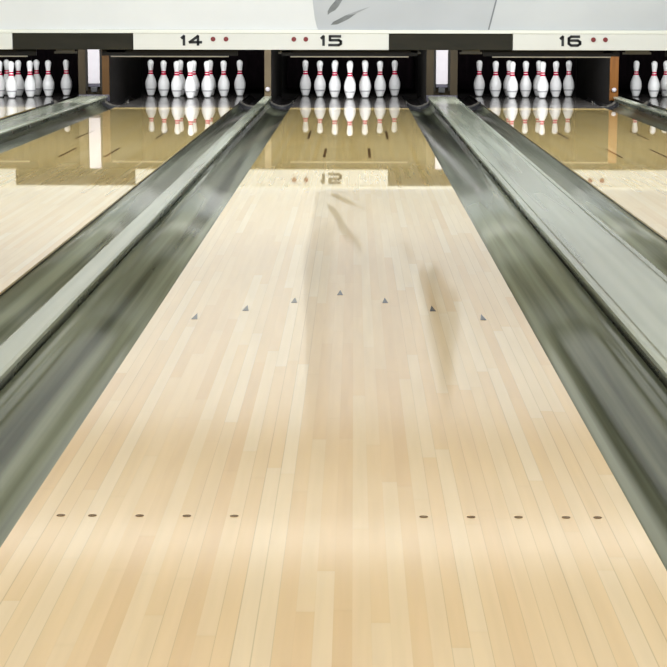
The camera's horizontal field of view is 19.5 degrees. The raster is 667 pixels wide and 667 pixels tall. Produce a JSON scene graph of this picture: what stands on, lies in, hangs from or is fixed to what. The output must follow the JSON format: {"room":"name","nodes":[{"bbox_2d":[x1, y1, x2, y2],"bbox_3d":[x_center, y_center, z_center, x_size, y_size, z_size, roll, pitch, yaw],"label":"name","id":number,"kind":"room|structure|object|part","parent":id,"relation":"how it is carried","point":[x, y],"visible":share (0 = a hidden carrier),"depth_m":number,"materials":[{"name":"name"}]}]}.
{"room":"sports facility","nodes":[
{"label":"sports facility","id":0,"kind":"room"},
{"bbox_2d":[23,56,661,98],"bbox_3d":[0.193,-4.329,21.593,8.500,3.420,0.120,0,9,1],"label":"wall","id":1,"kind":"structure","parent":0,"point":[257,93],"depth_m":21.80,"materials":[{"name":"black"}]},
{"bbox_3d":[0.046,-0.312,8.409,8.500,0.180,27.450,0,9,1],"label":"floor","id":2,"kind":"structure","parent":0,"visible":0},
{"bbox_2d":[0,104,49,120],"bbox_3d":[-2.658,-0.713,9.791,0.225,0.110,17.250,0,9,1],"label":"gutter","id":3,"kind":"object","parent":2,"relation":"on","point":[49,104],"visible":0.06,"depth_m":16.87,"materials":[{"name":"grey metal"}]},
{"bbox_2d":[0,93,78,118],"bbox_3d":[-3.293,-0.882,10.884,1.064,0.119,19.450,0,9,1],"label":"lane","id":4,"kind":"object","parent":2,"relation":"on","point":[9,107],"visible":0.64,"depth_m":18.43,"materials":[{"name":"brown wood"}]},
{"bbox_2d":[0,61,5,96],"bbox_3d":[-3.352,-2.558,19.477,0.117,0.367,0.117,7,12,36],"label":"pin","id":5,"kind":"object","parent":4,"relation":"on","point":[2,81],"visible":1,"depth_m":19.45,"materials":[{"name":"grey plastic"}]},
{"bbox_2d":[3,59,8,95],"bbox_3d":[-3.348,-2.625,19.882,0.117,0.367,0.117,-8,12,-40],"label":"pin","id":6,"kind":"object","parent":4,"relation":"on","point":[6,74],"visible":0.48,"depth_m":19.85,"materials":[{"name":"grey plastic"}]},
{"bbox_2d":[6,61,17,97],"bbox_3d":[-3.202,-2.523,19.273,0.117,0.367,0.117,5,11,26],"label":"pin","id":7,"kind":"object","parent":4,"relation":"on","point":[11,83],"visible":1,"depth_m":19.24,"materials":[{"name":"white paint"}]},
{"bbox_2d":[15,60,23,96],"bbox_3d":[-3.198,-2.591,19.678,0.117,0.367,0.117,-4,10,-25],"label":"pin","id":8,"kind":"object","parent":4,"relation":"on","point":[20,82],"visible":0.79,"depth_m":19.64,"materials":[{"name":"grey plastic"}]},
{"bbox_2d":[24,60,35,96],"bbox_3d":[-3.047,-2.557,19.474,0.118,0.367,0.118,7,12,36],"label":"pin","id":9,"kind":"object","parent":4,"relation":"on","point":[30,84],"visible":1,"depth_m":19.44,"materials":[{"name":"grey plastic"}]},
{"bbox_2d":[33,59,42,95],"bbox_3d":[-3.043,-2.624,19.878,0.117,0.367,0.117,-3,10,-20],"label":"pin","id":10,"kind":"object","parent":4,"relation":"on","point":[38,80],"visible":0.76,"depth_m":19.85,"materials":[{"name":"grey plastic"}]},
{"bbox_2d":[43,60,53,96],"bbox_3d":[-2.893,-2.590,19.675,0.117,0.367,0.118,-2,10,-12],"label":"pin","id":11,"kind":"object","parent":4,"relation":"on","point":[48,82],"visible":1,"depth_m":19.64,"materials":[{"name":"grey plastic"}]},
{"bbox_2d":[61,60,71,95],"bbox_3d":[-2.738,-2.623,19.875,0.118,0.367,0.118,0,9,-2],"label":"pin","id":12,"kind":"object","parent":4,"relation":"on","point":[66,82],"visible":1,"depth_m":19.84,"materials":[{"name":"grey plastic"}]},
{"bbox_2d":[0,95,107,137],"bbox_3d":[-2.412,-0.765,10.023,0.264,0.173,17.730,0,9,1],"label":"divider","id":13,"kind":"object","parent":2,"relation":"on","point":[18,123],"visible":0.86,"depth_m":15.50,"materials":[{"name":"grey metal"}]},
{"bbox_2d":[0,102,109,153],"bbox_3d":[-2.171,-0.712,9.786,0.225,0.110,17.250,0,9,1],"label":"gutter","id":14,"kind":"object","parent":2,"relation":"on","point":[14,140],"visible":0.33,"depth_m":14.89,"materials":[{"name":"grey metal"}]},
{"bbox_2d":[78,49,140,102],"bbox_3d":[-2.302,-2.892,20.085,0.300,1.068,2.818,0,9,1],"label":"wall","id":15,"kind":"structure","parent":2,"relation":"on","point":[117,78],"depth_m":18.80,"materials":[{"name":"black wood"}]},
{"bbox_2d":[0,49,78,87],"bbox_3d":[-3.179,-3.215,21.353,1.430,1.010,0.050,0,9,1],"label":"curtain","id":16,"kind":"object","parent":15,"relation":"hanging from","point":[57,69],"visible":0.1,"depth_m":21.39,"materials":[{"name":"black fabric"}]},
{"bbox_3d":[-2.432,-2.730,18.713,0.070,0.938,0.019,0,9,1],"label":"post","id":17,"kind":"part","parent":15,"relation":"part of","materials":[{"name":"brown wood"}]},
{"bbox_3d":[-2.317,-2.287,18.797,0.300,0.060,0.078,0,9,1],"label":"sill","id":18,"kind":"part","parent":15,"relation":"part of","materials":[{"name":"grey plastic"}]},
{"bbox_3d":[-2.202,-2.729,18.711,0.070,0.938,0.019,0,9,1],"label":"post","id":19,"kind":"part","parent":15,"relation":"part of","materials":[{"name":"brown wood"}]},
{"bbox_3d":[-2.187,-2.895,20.103,0.070,1.068,2.780,0,9,1],"label":"panel","id":20,"kind":"part","parent":15,"relation":"part of","materials":[{"name":"black"}]},
{"bbox_2d":[143,50,264,87],"bbox_3d":[-1.399,-3.209,21.335,1.430,1.010,0.050,0,9,1],"label":"curtain","id":21,"kind":"object","parent":15,"relation":"hanging from","point":[253,60],"visible":0.22,"depth_m":21.38,"materials":[{"name":"black fabric"}]},
{"bbox_2d":[102,96,134,108],"bbox_3d":[-2.067,-2.312,19.388,0.222,0.118,2.180,0,9,1],"label":"trough","id":22,"kind":"object","parent":2,"relation":"on","point":[106,104],"visible":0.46,"depth_m":18.98,"materials":[{"name":"black rubber"}]},
{"bbox_2d":[0,105,248,344],"bbox_3d":[-0.878,-0.708,9.773,0.225,0.110,17.250,0,9,1],"label":"gutter","id":23,"kind":"object","parent":2,"relation":"on","point":[21,301],"visible":0.49,"depth_m":7.75,"materials":[{"name":"grey metal"}]},
{"bbox_2d":[0,94,249,296],"bbox_3d":[-1.513,-0.877,10.866,1.064,0.119,19.450,0,9,1],"label":"lane","id":24,"kind":"object","parent":2,"relation":"on","point":[53,186],"visible":0.92,"depth_m":10.86,"materials":[{"name":"beige wood"}]},
{"bbox_2d":[145,60,156,95],"bbox_3d":[-1.873,-2.620,19.867,0.118,0.367,0.118,-9,13,-43],"label":"pin","id":25,"kind":"object","parent":24,"relation":"on","point":[150,83],"visible":1,"depth_m":19.84,"materials":[{"name":"grey plastic"}]},
{"bbox_2d":[158,60,169,96],"bbox_3d":[-1.722,-2.586,19.663,0.118,0.367,0.118,-6,11,-32],"label":"pin","id":26,"kind":"object","parent":24,"relation":"on","point":[163,83],"visible":1,"depth_m":19.63,"materials":[{"name":"grey plastic"}]},
{"bbox_2d":[171,61,182,97],"bbox_3d":[-1.572,-2.552,19.459,0.118,0.367,0.118,4,10,24],"label":"pin","id":27,"kind":"object","parent":24,"relation":"on","point":[176,84],"visible":1,"depth_m":19.43,"materials":[{"name":"grey plastic"}]},
{"bbox_2d":[178,60,185,95],"bbox_3d":[-1.568,-2.619,19.863,0.117,0.367,0.117,2,10,10],"label":"pin","id":28,"kind":"object","parent":24,"relation":"on","point":[182,77],"visible":0.51,"depth_m":19.83,"materials":[{"name":"grey plastic"}]},
{"bbox_2d":[184,61,195,98],"bbox_3d":[-1.422,-2.518,19.255,0.117,0.367,0.117,-2,10,-13],"label":"pin","id":29,"kind":"object","parent":24,"relation":"on","point":[190,84],"visible":1,"depth_m":19.22,"materials":[{"name":"grey plastic"}]},
{"bbox_2d":[191,60,199,96],"bbox_3d":[-1.418,-2.585,19.660,0.118,0.367,0.118,5,11,27],"label":"pin","id":30,"kind":"object","parent":24,"relation":"on","point":[193,61],"visible":0.56,"depth_m":19.63,"materials":[{"name":"grey plastic"}]},
{"bbox_2d":[201,61,212,97],"bbox_3d":[-1.268,-2.551,19.456,0.117,0.367,0.118,-4,10,-24],"label":"pin","id":31,"kind":"object","parent":24,"relation":"on","point":[207,84],"visible":1,"depth_m":19.42,"materials":[{"name":"grey plastic"}]},
{"bbox_2d":[208,60,215,95],"bbox_3d":[-1.263,-2.618,19.860,0.118,0.367,0.118,9,13,44],"label":"pin","id":32,"kind":"object","parent":24,"relation":"on","point":[210,61],"visible":0.45,"depth_m":19.83,"materials":[{"name":"grey plastic"}]},
{"bbox_2d":[218,60,229,96],"bbox_3d":[-1.113,-2.584,19.657,0.117,0.367,0.117,-5,11,-26],"label":"pin","id":33,"kind":"object","parent":24,"relation":"on","point":[223,83],"visible":1,"depth_m":19.62,"materials":[{"name":"grey plastic"}]},
{"bbox_2d":[234,60,245,95],"bbox_3d":[-0.958,-2.617,19.857,0.118,0.367,0.118,3,10,19],"label":"pin","id":34,"kind":"object","parent":24,"relation":"on","point":[239,84],"visible":1,"depth_m":19.83,"materials":[{"name":"grey plastic"}]},
{"bbox_2d":[0,96,271,390],"bbox_3d":[-0.729,-0.757,10.006,0.074,0.168,17.730,0,9,1],"label":"divider","id":35,"kind":"object","parent":2,"relation":"on","point":[20,347],"visible":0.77,"depth_m":6.19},
{"bbox_2d":[0,103,288,546],"bbox_3d":[-0.586,-0.707,9.770,0.225,0.110,17.250,0,9,1],"label":"gutter","id":36,"kind":"object","parent":2,"relation":"on","point":[44,405],"visible":0.86,"depth_m":5.40,"materials":[{"name":"grey metal"}]},
{"bbox_2d":[238,96,260,109],"bbox_3d":[-0.776,-2.308,19.374,0.222,0.118,2.180,0,9,1],"label":"trough","id":37,"kind":"object","parent":2,"relation":"on","point":[250,101],"visible":0.45,"depth_m":19.19,"materials":[{"name":"black rubber"}]},
{"bbox_2d":[264,50,281,101],"bbox_3d":[-0.620,-2.886,20.063,0.064,1.068,2.829,0,9,1],"label":"wall","id":38,"kind":"structure","parent":2,"relation":"on","point":[272,59],"depth_m":19.27,"materials":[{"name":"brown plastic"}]},
{"bbox_3d":[-0.634,-2.725,18.700,0.064,0.938,0.029,0,9,1],"label":"post","id":39,"kind":"part","parent":38,"relation":"part of","materials":[{"name":"beige wood"}]},
{"bbox_3d":[-0.620,-2.891,20.092,0.064,1.068,2.770,0,9,1],"label":"panel","id":40,"kind":"part","parent":38,"relation":"part of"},
{"bbox_2d":[270,96,297,109],"bbox_3d":[-0.482,-2.307,19.372,0.222,0.118,2.180,0,9,1],"label":"trough","id":41,"kind":"object","parent":2,"relation":"on","point":[279,103],"visible":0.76,"depth_m":19.21,"materials":[{"name":"black rubber"}]},
{"bbox_2d":[0,94,666,666],"bbox_3d":[0.072,-0.872,10.850,1.064,0.119,19.450,0,9,1],"label":"lane","id":42,"kind":"object","parent":2,"relation":"on","point":[340,436],"visible":1,"depth_m":3.68,"materials":[{"name":"beige wood"}]},
{"bbox_2d":[300,60,310,95],"bbox_3d":[-0.288,-2.615,19.851,0.118,0.367,0.118,8,12,38],"label":"pin","id":43,"kind":"object","parent":42,"relation":"on","point":[305,83],"visible":1,"depth_m":19.82,"materials":[{"name":"grey plastic"}]},
{"bbox_2d":[314,60,325,96],"bbox_3d":[-0.138,-2.581,19.647,0.118,0.367,0.118,-3,10,-16],"label":"pin","id":44,"kind":"object","parent":42,"relation":"on","point":[319,84],"visible":1,"depth_m":19.61,"materials":[{"name":"grey plastic"}]},
{"bbox_2d":[329,61,340,97],"bbox_3d":[0.013,-2.547,19.443,0.118,0.367,0.118,7,12,37],"label":"pin","id":45,"kind":"object","parent":42,"relation":"on","point":[334,84],"visible":1,"depth_m":19.41,"materials":[{"name":"grey plastic"}]},
{"bbox_2d":[344,62,355,98],"bbox_3d":[0.163,-2.513,19.239,0.118,0.367,0.118,-5,11,-27],"label":"pin","id":46,"kind":"object","parent":42,"relation":"on","point":[349,85],"visible":1,"depth_m":19.21,"materials":[{"name":"grey plastic"}]},
{"bbox_2d":[359,61,370,97],"bbox_3d":[0.317,-2.546,19.440,0.118,0.367,0.118,2,10,9],"label":"pin","id":47,"kind":"object","parent":42,"relation":"on","point":[365,85],"visible":1,"depth_m":19.41,"materials":[{"name":"grey plastic"}]},
{"bbox_2d":[374,61,385,96],"bbox_3d":[0.472,-2.579,19.640,0.118,0.367,0.118,-2,10,-13],"label":"pin","id":48,"kind":"object","parent":42,"relation":"on","point":[380,84],"visible":1,"depth_m":19.61,"materials":[{"name":"grey plastic"}]},
{"bbox_2d":[389,60,399,95],"bbox_3d":[0.626,-2.612,19.841,0.117,0.367,0.118,-4,10,-23],"label":"pin","id":49,"kind":"object","parent":42,"relation":"on","point":[394,83],"visible":1,"depth_m":19.81,"materials":[{"name":"grey plastic"}]},
{"bbox_2d":[402,96,429,109],"bbox_3d":[0.809,-2.303,19.358,0.222,0.118,2.180,0,9,1],"label":"trough","id":50,"kind":"object","parent":2,"relation":"on","point":[413,104],"visible":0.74,"depth_m":19.10,"materials":[{"name":"grey metal"}]},
{"bbox_2d":[417,50,457,102],"bbox_3d":[1.061,-2.881,20.051,0.300,1.068,2.818,0,9,1],"label":"wall","id":51,"kind":"structure","parent":2,"relation":"on","point":[437,70],"depth_m":18.72,"materials":[{"name":"brown wood"}]},
{"bbox_2d":[287,56,413,88],"bbox_3d":[0.186,-3.204,21.319,1.430,1.010,0.050,0,9,1],"label":"curtain","id":52,"kind":"object","parent":51,"relation":"hanging from","point":[405,69],"visible":0.24,"depth_m":21.36,"materials":[{"name":"black fabric"}]},
{"bbox_3d":[0.947,-2.885,20.071,0.070,1.068,2.780,0,9,1],"label":"panel","id":53,"kind":"part","parent":51,"relation":"part of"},
{"bbox_3d":[0.932,-2.719,18.679,0.070,0.938,0.019,0,9,1],"label":"post","id":54,"kind":"part","parent":51,"relation":"part of","materials":[{"name":"brown wood"}]},
{"bbox_3d":[1.046,-2.276,18.763,0.300,0.060,0.078,0,9,1],"label":"sill","id":55,"kind":"part","parent":51,"relation":"part of","materials":[{"name":"grey plastic"}]},
{"bbox_3d":[1.162,-2.719,18.677,0.070,0.938,0.019,0,9,1],"label":"post","id":56,"kind":"part","parent":51,"relation":"part of","materials":[{"name":"brown wood"}]},
{"bbox_2d":[459,96,480,109],"bbox_3d":[1.296,-2.302,19.353,0.222,0.118,2.180,0,9,1],"label":"trough","id":57,"kind":"object","parent":2,"relation":"on","point":[470,103],"visible":0.39,"depth_m":19.13,"materials":[{"name":"black rubber"}]},
{"bbox_2d":[409,103,666,569],"bbox_3d":[0.707,-0.703,9.756,0.225,0.110,17.250,0,9,1],"label":"gutter","id":58,"kind":"object","parent":2,"relation":"on","point":[619,399],"visible":0.86,"depth_m":5.36,"materials":[{"name":"grey metal"}]},
{"bbox_2d":[428,96,666,387],"bbox_3d":[0.952,-0.754,9.988,0.264,0.173,17.730,0,9,1],"label":"divider","id":59,"kind":"object","parent":2,"relation":"on","point":[631,291],"visible":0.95,"depth_m":6.91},
{"bbox_2d":[468,94,666,241],"bbox_3d":[1.850,-0.866,10.832,1.064,0.119,19.450,0,9,1],"label":"lane","id":60,"kind":"object","parent":2,"relation":"on","point":[623,158],"visible":0.89,"depth_m":12.72,"materials":[{"name":"beige wood"}]},
{"bbox_2d":[473,60,484,96],"bbox_3d":[1.490,-2.609,19.832,0.118,0.367,0.118,-4,10,-22],"label":"pin","id":61,"kind":"object","parent":60,"relation":"on","point":[479,84],"visible":1,"depth_m":19.80,"materials":[{"name":"grey plastic"}]},
{"bbox_2d":[490,61,500,96],"bbox_3d":[1.640,-2.575,19.629,0.117,0.367,0.117,8,12,40],"label":"pin","id":62,"kind":"object","parent":60,"relation":"on","point":[495,83],"visible":1,"depth_m":19.60,"materials":[{"name":"grey plastic"}]},
{"bbox_2d":[503,60,510,96],"bbox_3d":[1.795,-2.608,19.829,0.118,0.367,0.118,-3,10,-21],"label":"pin","id":63,"kind":"object","parent":60,"relation":"on","point":[508,61],"visible":0.38,"depth_m":19.80,"materials":[{"name":"grey plastic"}]},
{"bbox_2d":[506,61,517,97],"bbox_3d":[1.790,-2.541,19.425,0.117,0.367,0.117,5,10,25],"label":"pin","id":64,"kind":"object","parent":60,"relation":"on","point":[512,85],"visible":1,"depth_m":19.39,"materials":[{"name":"grey plastic"}]},
{"bbox_2d":[520,61,530,97],"bbox_3d":[1.945,-2.574,19.625,0.118,0.367,0.118,-9,13,-43],"label":"pin","id":65,"kind":"object","parent":60,"relation":"on","point":[525,83],"visible":1,"depth_m":19.59,"materials":[{"name":"grey plastic"}]},
{"bbox_2d":[533,60,541,96],"bbox_3d":[2.100,-2.607,19.826,0.117,0.367,0.117,3,10,16],"label":"pin","id":66,"kind":"object","parent":60,"relation":"on","point":[538,62],"visible":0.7,"depth_m":19.79,"materials":[{"name":"grey plastic"}]},
{"bbox_2d":[537,61,547,97],"bbox_3d":[2.095,-2.540,19.422,0.118,0.367,0.118,-5,11,-28],"label":"pin","id":67,"kind":"object","parent":60,"relation":"on","point":[542,84],"visible":1,"depth_m":19.39,"materials":[{"name":"grey plastic"}]},
{"bbox_2d":[550,61,561,97],"bbox_3d":[2.250,-2.573,19.622,0.118,0.367,0.118,-3,10,-16],"label":"pin","id":68,"kind":"object","parent":60,"relation":"on","point":[555,84],"visible":1,"depth_m":19.59,"materials":[{"name":"grey plastic"}]},
{"bbox_2d":[563,60,573,96],"bbox_3d":[2.404,-2.606,19.823,0.117,0.367,0.117,5,10,25],"label":"pin","id":69,"kind":"object","parent":60,"relation":"on","point":[568,83],"visible":1,"depth_m":19.79,"materials":[{"name":"grey plastic"}]},
{"bbox_2d":[472,106,666,275],"bbox_3d":[1.192,-0.701,9.751,0.225,0.110,17.250,0,9,1],"label":"gutter","id":70,"kind":"object","parent":2,"relation":"on","point":[646,242],"visible":0.4,"depth_m":9.46,"materials":[{"name":"grey metal"}]},
{"bbox_2d":[576,56,618,104],"bbox_3d":[2.721,-2.875,20.029,0.084,1.068,2.829,0,9,1],"label":"wall","id":71,"kind":"structure","parent":2,"relation":"on","point":[597,78],"depth_m":19.56,"materials":[{"name":"black wood"}]},
{"bbox_2d":[457,50,575,88],"bbox_3d":[1.964,-3.198,21.301,1.430,1.010,0.050,0,9,1],"label":"curtain","id":72,"kind":"object","parent":71,"relation":"attached to","point":[467,68],"visible":0.2,"depth_m":21.34,"materials":[{"name":"black fabric"}]},
{"bbox_3d":[2.707,-2.714,18.666,0.084,0.938,0.029,0,9,1],"label":"post","id":73,"kind":"part","parent":71,"relation":"part of","materials":[{"name":"orange wood"}]},
{"bbox_2d":[585,98,617,109],"bbox_3d":[2.587,-2.297,19.340,0.222,0.118,2.180,0,9,1],"label":"trough","id":74,"kind":"object","parent":2,"relation":"on","point":[613,105],"visible":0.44,"depth_m":18.61,"materials":[{"name":"grey metal"}]},
{"bbox_2d":[620,96,651,106],"bbox_3d":[2.897,-2.297,19.337,0.222,0.118,2.180,0,9,1],"label":"trough","id":75,"kind":"object","parent":2,"relation":"on","point":[646,102],"visible":0.09,"depth_m":18.51,"materials":[{"name":"black rubber"}]},
{"bbox_2d":[611,103,666,131],"bbox_3d":[2.485,-0.697,9.738,0.225,0.110,17.250,0,9,1],"label":"gutter","id":76,"kind":"object","parent":2,"relation":"on","point":[649,119],"visible":0.33,"depth_m":16.55,"materials":[{"name":"grey metal"}]},
{"bbox_2d":[613,97,666,119],"bbox_3d":[2.642,-0.747,9.972,0.074,0.168,17.730,0,9,1],"label":"divider","id":77,"kind":"object","parent":2,"relation":"on","point":[654,111],"visible":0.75,"depth_m":16.97,"materials":[{"name":"grey metal"}]},
{"bbox_2d":[621,94,666,109],"bbox_3d":[3.452,-0.861,10.816,1.064,0.119,19.450,0,9,1],"label":"lane","id":78,"kind":"object","parent":2,"relation":"on","point":[659,101],"visible":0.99,"depth_m":19.25,"materials":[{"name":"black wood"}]},
{"bbox_2d":[630,61,641,96],"bbox_3d":[3.092,-2.604,19.816,0.117,0.367,0.117,-5,11,-30],"label":"pin","id":79,"kind":"object","parent":78,"relation":"on","point":[635,84],"visible":1,"depth_m":19.78,"materials":[{"name":"grey plastic"}]},
{"bbox_2d":[648,61,659,97],"bbox_3d":[3.242,-2.570,19.612,0.117,0.367,0.117,-4,10,-22],"label":"pin","id":80,"kind":"object","parent":78,"relation":"on","point":[653,85],"visible":1,"depth_m":19.58,"materials":[{"name":"grey plastic"}]},
{"bbox_2d":[660,61,666,96],"bbox_3d":[3.397,-2.603,19.813,0.118,0.367,0.118,3,10,17],"label":"pin","id":81,"kind":"object","parent":78,"relation":"on","point":[663,83],"visible":0.98,"depth_m":19.78,"materials":[{"name":"grey plastic"}]},
{"bbox_3d":[0.145,-5.017,16.674,8.500,0.450,0.100,0,9,1],"label":"wall","id":82,"kind":"structure","parent":0,"visible":0},
{"bbox_2d":[0,29,666,33],"bbox_3d":[0.141,-2.650,17.019,8.492,0.031,0.075,0,9,1],"label":"trim","id":83,"kind":"structure","parent":82,"relation":"attached to","point":[1,30],"depth_m":16.98,"materials":[{"name":"white"}]},
{"bbox_2d":[0,0,666,57],"bbox_3d":[0.143,-3.614,16.904,8.492,2.390,0.106,0,9,1],"label":"panel","id":84,"kind":"object","parent":82,"relation":"attached to","point":[14,14],"visible":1,"depth_m":17.00,"materials":[{"name":"grey"}]},
{"bbox_2d":[0,33,12,48],"bbox_3d":[-3.461,-2.575,17.073,1.280,0.142,0.070,0,9,1],"label":"number sign","id":85,"kind":"object","parent":84,"relation":"attached to","point":[6,39],"visible":1,"depth_m":17.03,"materials":[{"name":"white plastic"}]},
{"bbox_2d":[13,33,132,49],"bbox_3d":[-2.289,-2.572,17.065,1.056,0.142,0.062,0,9,1],"label":"fascia board","id":86,"kind":"object","parent":84,"relation":"attached to","point":[107,41],"visible":1,"depth_m":17.03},
{"bbox_3d":[0.142,-3.729,16.858,8.492,2.149,0.040,0,9,1],"label":"panel","id":87,"kind":"part","parent":84,"relation":"part of","materials":[{"name":"white plastic"}]},
{"bbox_2d":[133,33,388,49],"bbox_3d":[-0.636,-2.566,17.041,2.243,0.142,0.076,0,9,1],"label":"number sign","id":88,"kind":"object","parent":84,"relation":"attached to","point":[141,41],"visible":1,"depth_m":17.01,"materials":[{"name":"white plastic"}]},
{"bbox_2d":[313,0,494,29],"bbox_3d":[2.057,-3.718,16.817,4.650,2.146,0.002,0,9,1],"label":"print","id":89,"kind":"object","parent":84,"relation":"attached to","point":[327,14],"depth_m":16.99},
{"bbox_2d":[389,34,512,49],"bbox_3d":[1.029,-2.562,17.031,1.079,0.142,0.062,0,9,1],"label":"fascia board","id":90,"kind":"object","parent":84,"relation":"attached to","point":[396,41],"visible":1,"depth_m":17.00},
{"bbox_2d":[489,0,666,29],"bbox_3d":[2.868,-3.713,16.807,3.008,2.138,0.002,0,9,1],"label":"print","id":91,"kind":"object","parent":84,"relation":"attached to","point":[503,14],"depth_m":16.97},
{"bbox_2d":[512,34,666,49],"bbox_3d":[2.695,-2.555,17.007,2.246,0.142,0.076,0,9,1],"label":"number sign","id":92,"kind":"object","parent":84,"relation":"attached to","point":[519,41],"visible":1,"depth_m":16.98,"materials":[{"name":"white plastic"}]},
{"bbox_3d":[4.366,-2.872,20.026,0.093,1.068,2.800,0,9,1],"label":"trim","id":93,"kind":"structure","parent":0,"visible":0},
{"bbox_2d":[618,50,666,88],"bbox_3d":[3.566,-3.193,21.284,1.430,1.010,0.050,0,9,1],"label":"curtain","id":94,"kind":"object","parent":93,"relation":"attached to","point":[626,69],"visible":0.2,"depth_m":21.33,"materials":[{"name":"black fabric"}]}
]}

